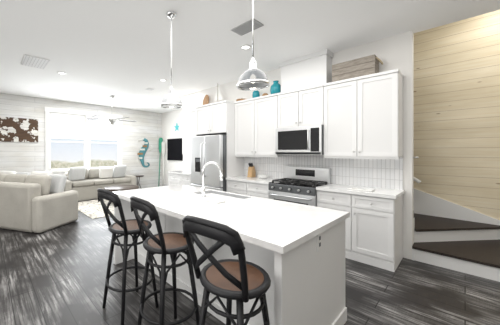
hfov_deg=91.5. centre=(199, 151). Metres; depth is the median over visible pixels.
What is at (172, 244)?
stool
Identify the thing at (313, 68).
soffit
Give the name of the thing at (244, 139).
upper cabinet
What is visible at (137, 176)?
side table
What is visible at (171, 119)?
wall
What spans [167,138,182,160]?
tv
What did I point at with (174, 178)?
base cabinet
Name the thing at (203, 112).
upper cabinet
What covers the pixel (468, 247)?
stairs
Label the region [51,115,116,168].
backdrop
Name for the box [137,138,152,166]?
seahorse
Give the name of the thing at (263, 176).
bowl
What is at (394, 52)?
wall
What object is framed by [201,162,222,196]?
faucet
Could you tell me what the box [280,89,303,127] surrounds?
upper cabinet
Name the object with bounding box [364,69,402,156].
upper cabinet
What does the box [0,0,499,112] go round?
ceiling
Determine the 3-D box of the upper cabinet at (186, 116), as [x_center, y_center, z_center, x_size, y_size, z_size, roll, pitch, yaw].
[-0.184,-0.491,6.247,0.345,1.110,0.470,0,0,-42]
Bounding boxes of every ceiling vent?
[21,54,49,68]
[231,19,263,35]
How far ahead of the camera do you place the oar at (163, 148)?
9.67 m
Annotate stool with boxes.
[97,188,158,324]
[130,196,199,324]
[182,215,270,324]
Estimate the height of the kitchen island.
0.880 m
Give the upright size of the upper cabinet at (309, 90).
0.627 m
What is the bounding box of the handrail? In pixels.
[413,157,420,182]
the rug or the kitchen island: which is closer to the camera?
the kitchen island
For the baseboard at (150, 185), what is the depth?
9.59 m
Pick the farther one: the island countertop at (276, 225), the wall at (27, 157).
the wall at (27, 157)
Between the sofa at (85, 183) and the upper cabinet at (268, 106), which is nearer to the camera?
the upper cabinet at (268, 106)
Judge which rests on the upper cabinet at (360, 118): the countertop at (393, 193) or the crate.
the crate
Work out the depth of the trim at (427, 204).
3.86 m
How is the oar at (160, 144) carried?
on the floor
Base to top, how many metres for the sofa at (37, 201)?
1.022 m
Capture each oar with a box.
[158,138,162,186]
[162,142,164,185]
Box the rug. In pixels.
[78,199,113,218]
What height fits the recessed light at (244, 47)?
0.011 m
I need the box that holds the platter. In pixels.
[203,95,208,104]
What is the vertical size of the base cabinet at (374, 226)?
0.880 m
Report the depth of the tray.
3.19 m
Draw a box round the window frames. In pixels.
[44,107,122,174]
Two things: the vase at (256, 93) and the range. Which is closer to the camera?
the range
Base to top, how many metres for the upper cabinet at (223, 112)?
0.650 m
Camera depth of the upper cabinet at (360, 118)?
3.49 m
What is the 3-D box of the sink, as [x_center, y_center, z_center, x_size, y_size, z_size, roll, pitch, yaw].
[0.257,0.626,2.868,0.340,0.215,0.700,0,0,-42]
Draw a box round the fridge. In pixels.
[191,135,226,191]
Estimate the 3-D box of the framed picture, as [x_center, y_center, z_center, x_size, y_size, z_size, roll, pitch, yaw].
[-5.242,-0.626,6.696,1.170,0.680,0.026,0,0,-42]
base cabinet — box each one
[168,173,191,185]
[227,181,274,198]
[316,189,402,271]
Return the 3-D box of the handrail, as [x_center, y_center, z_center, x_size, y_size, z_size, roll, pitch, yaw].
[2.107,-0.551,4.191,0.104,1.965,2.616,0,0,-42]
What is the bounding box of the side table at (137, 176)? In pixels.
[133,175,143,187]
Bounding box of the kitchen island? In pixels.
[114,200,346,324]
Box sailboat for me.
[213,84,222,102]
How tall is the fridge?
1.785 m
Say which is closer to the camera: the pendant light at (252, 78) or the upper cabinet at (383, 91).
the pendant light at (252, 78)
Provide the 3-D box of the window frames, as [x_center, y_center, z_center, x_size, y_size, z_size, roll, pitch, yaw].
[-3.804,-0.321,8.050,2.480,2.090,0.181,0,0,-42]
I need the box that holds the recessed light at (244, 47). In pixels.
[240,45,250,49]
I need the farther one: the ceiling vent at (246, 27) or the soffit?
the soffit
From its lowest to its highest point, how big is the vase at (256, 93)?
0.220 m
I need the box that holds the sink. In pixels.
[205,192,245,199]
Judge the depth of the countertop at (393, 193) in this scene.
3.19 m
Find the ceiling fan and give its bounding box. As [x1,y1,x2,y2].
[86,95,135,124]
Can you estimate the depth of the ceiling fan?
6.83 m
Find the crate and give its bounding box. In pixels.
[332,54,382,81]
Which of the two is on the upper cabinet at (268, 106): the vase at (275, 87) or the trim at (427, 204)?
the vase at (275, 87)
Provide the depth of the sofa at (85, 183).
7.29 m
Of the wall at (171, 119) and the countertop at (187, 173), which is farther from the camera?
the wall at (171, 119)
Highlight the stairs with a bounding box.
[412,213,499,281]
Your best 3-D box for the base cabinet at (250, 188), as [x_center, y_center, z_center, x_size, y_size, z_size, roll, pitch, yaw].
[1.084,0.994,4.651,0.595,0.880,0.980,0,0,-42]
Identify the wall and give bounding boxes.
[0,93,161,185]
[162,109,182,183]
[183,6,499,259]
[414,10,499,219]
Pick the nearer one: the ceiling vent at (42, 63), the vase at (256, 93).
the ceiling vent at (42, 63)
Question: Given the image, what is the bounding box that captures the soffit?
[280,49,331,92]
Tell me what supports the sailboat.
on the upper cabinet at (223, 112)
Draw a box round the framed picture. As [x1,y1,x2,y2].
[0,117,37,141]
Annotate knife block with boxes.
[247,163,255,176]
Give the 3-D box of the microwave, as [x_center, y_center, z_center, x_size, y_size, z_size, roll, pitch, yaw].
[1.715,-0.186,4.033,0.444,0.456,0.772,0,0,-42]
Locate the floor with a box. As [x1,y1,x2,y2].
[0,199,499,324]
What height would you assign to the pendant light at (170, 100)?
1.084 m
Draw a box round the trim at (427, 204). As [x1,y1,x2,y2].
[414,188,499,224]
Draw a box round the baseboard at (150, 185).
[138,183,161,188]
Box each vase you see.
[252,90,259,97]
[270,80,280,93]
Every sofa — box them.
[0,171,77,232]
[63,165,135,201]
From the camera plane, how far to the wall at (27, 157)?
7.86 m
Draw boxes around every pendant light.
[160,11,182,108]
[237,0,269,90]
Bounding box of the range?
[268,166,330,206]
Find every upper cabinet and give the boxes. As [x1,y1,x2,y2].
[182,110,191,156]
[196,103,223,135]
[212,101,235,136]
[232,97,255,156]
[256,93,291,156]
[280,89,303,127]
[304,85,315,125]
[316,76,363,156]
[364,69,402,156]
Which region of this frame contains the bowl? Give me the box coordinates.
[258,175,268,178]
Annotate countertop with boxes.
[114,184,349,255]
[172,169,190,176]
[226,177,283,184]
[316,185,403,200]
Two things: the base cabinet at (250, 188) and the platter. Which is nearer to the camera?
the base cabinet at (250, 188)
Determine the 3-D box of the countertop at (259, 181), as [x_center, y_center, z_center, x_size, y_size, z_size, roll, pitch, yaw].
[1.075,0.534,4.642,0.620,0.040,0.980,0,0,-42]
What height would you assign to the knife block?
0.293 m
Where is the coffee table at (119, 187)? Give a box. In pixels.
[104,185,138,190]
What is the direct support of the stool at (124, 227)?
on the floor
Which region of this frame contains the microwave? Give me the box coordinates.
[275,125,323,154]
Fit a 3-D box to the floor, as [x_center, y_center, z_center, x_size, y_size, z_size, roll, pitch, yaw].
[-1.026,1.484,3.045,8.750,0.100,11.300,0,0,-42]
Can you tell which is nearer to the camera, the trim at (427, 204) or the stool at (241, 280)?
the stool at (241, 280)
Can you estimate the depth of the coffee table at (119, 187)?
6.58 m
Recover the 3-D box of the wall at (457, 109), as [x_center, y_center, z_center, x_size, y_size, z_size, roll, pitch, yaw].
[3.306,-0.416,4.713,0.120,3.700,8.020,0,0,-42]
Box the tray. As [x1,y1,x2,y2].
[348,187,375,191]

